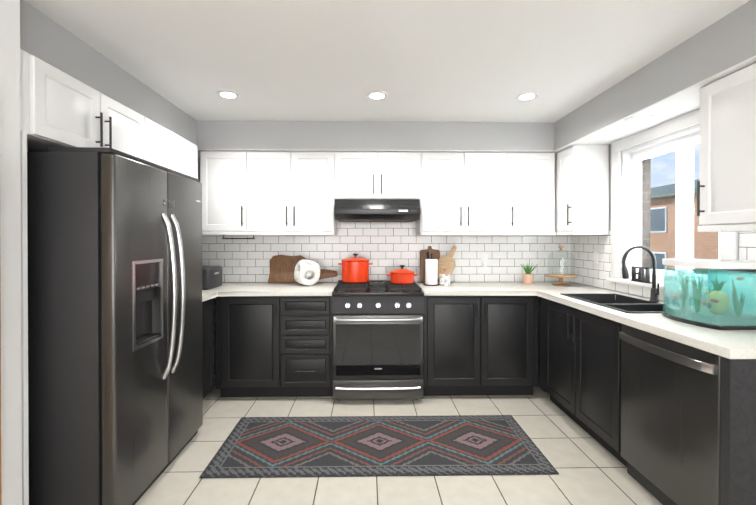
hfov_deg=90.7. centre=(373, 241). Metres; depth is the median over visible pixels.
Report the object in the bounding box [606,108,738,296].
window
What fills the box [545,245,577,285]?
stand
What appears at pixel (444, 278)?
canister
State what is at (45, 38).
ceiling soffit
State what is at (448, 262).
paddle cutting board
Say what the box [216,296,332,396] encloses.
base cabinet
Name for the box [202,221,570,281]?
backsplash
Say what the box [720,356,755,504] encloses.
cabinet end panel
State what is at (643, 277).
eat sign
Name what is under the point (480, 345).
base cabinet
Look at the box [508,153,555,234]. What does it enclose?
upper cabinet
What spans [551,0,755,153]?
ceiling soffit
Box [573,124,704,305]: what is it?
wall
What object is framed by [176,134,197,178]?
upper cabinet
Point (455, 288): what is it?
countertop
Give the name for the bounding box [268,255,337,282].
cutting board
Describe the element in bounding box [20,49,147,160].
upper cabinet
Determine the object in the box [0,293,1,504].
door frame
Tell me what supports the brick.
attached to the wall at (610, 153)
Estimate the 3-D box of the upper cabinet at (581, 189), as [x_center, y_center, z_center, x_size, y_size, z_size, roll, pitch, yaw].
[1.817,-0.439,3.452,0.336,0.762,0.594,0,0,-1]
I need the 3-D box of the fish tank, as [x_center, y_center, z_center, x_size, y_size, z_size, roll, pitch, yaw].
[1.765,0.254,1.926,0.370,0.323,0.348,0,0,-1]
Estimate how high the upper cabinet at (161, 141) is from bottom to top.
0.348 m
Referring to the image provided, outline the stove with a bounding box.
[332,280,423,399]
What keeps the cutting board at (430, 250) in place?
on the countertop at (455, 288)
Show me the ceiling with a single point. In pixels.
(414, 60)
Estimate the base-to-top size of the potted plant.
0.210 m
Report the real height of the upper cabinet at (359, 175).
0.432 m
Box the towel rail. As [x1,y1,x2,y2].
[222,235,254,238]
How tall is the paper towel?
0.296 m
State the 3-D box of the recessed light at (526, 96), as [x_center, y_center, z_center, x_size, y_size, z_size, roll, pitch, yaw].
[1.136,-1.072,2.768,0.160,0.010,0.160,0,0,-1]
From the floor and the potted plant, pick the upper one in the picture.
the potted plant
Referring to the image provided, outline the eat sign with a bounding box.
[631,266,651,283]
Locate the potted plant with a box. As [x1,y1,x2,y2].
[519,263,537,283]
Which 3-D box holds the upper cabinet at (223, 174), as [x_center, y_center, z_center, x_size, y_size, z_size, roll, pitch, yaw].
[-1.364,-0.455,3.537,0.420,0.730,0.317,0,0,-1]
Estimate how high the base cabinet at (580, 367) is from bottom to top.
0.879 m
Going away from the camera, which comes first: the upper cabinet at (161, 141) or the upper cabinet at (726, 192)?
the upper cabinet at (726, 192)
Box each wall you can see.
[0,0,21,504]
[198,158,538,374]
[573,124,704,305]
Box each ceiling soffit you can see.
[20,0,199,157]
[197,121,553,152]
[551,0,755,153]
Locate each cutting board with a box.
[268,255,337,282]
[420,246,439,281]
[438,246,456,278]
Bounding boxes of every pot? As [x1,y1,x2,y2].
[338,253,372,282]
[386,265,417,283]
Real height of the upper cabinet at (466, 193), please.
0.730 m
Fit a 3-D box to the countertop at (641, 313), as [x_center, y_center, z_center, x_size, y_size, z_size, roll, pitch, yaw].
[1.670,0.524,2.601,0.661,0.234,2.291,0,0,-1]
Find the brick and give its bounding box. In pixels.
[642,158,650,267]
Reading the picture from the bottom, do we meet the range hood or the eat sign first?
the eat sign
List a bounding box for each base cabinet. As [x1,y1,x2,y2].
[202,299,213,398]
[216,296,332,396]
[423,296,537,395]
[539,297,626,466]
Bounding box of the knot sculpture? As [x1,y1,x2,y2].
[294,259,319,285]
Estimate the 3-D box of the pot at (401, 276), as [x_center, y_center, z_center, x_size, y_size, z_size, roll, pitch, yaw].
[0.262,0.298,3.410,0.289,0.166,0.224,0,0,-1]
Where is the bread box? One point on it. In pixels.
(211, 276)
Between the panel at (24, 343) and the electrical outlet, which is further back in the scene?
the electrical outlet
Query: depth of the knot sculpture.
3.40 m
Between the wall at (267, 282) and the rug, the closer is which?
the rug
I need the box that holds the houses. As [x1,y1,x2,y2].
[650,179,718,274]
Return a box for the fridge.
[27,147,202,504]
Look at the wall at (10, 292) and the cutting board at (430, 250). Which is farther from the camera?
the cutting board at (430, 250)
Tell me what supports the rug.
on the floor
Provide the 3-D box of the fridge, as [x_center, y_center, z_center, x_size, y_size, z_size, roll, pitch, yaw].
[-1.533,0.453,2.145,0.850,1.765,0.910,0,0,-1]
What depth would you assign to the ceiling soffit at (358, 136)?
3.37 m
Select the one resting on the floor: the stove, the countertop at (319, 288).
the stove
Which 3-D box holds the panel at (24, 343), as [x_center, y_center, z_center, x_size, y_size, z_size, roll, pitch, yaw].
[-1.739,0.439,1.569,0.548,1.798,0.020,0,0,-1]
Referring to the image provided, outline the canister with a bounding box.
[439,267,449,285]
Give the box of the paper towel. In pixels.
[423,253,439,285]
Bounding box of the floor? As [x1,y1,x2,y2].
[135,373,662,504]
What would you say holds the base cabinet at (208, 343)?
on the floor
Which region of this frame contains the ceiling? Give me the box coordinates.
[24,0,749,122]
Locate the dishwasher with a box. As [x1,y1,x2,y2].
[619,324,720,504]
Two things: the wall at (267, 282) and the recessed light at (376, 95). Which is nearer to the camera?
the recessed light at (376, 95)
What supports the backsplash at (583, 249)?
attached to the wall at (610, 153)
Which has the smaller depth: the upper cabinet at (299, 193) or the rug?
the rug
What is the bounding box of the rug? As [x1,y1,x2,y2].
[199,415,558,477]
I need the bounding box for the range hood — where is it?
[334,199,420,221]
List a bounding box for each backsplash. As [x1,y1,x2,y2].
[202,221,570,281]
[571,231,755,305]
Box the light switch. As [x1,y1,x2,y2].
[593,252,597,265]
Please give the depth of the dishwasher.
1.76 m
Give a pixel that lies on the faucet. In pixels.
(654, 293)
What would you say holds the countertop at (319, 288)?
on the base cabinet at (208, 343)
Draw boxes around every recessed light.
[216,90,239,98]
[366,91,387,99]
[515,92,538,100]
[624,115,653,122]
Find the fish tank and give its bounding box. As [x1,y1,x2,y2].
[662,259,755,329]
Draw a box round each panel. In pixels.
[20,131,28,504]
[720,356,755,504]
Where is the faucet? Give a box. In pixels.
[622,245,659,301]
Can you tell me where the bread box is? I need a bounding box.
[202,266,221,289]
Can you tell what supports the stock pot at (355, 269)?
on the stove
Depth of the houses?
18.65 m
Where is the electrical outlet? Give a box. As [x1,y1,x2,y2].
[481,254,487,266]
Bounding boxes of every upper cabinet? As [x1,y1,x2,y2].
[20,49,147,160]
[148,119,175,170]
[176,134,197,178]
[200,151,247,234]
[248,151,336,234]
[336,152,423,199]
[416,152,511,234]
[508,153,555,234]
[555,144,608,234]
[697,63,755,231]
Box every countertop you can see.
[202,282,337,301]
[415,282,545,298]
[518,282,755,358]
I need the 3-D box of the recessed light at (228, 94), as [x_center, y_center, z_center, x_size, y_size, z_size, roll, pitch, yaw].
[-1.063,-1.072,2.730,0.160,0.010,0.160,0,0,-1]
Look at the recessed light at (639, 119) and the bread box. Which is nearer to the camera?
the recessed light at (639, 119)
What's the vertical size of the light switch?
0.115 m

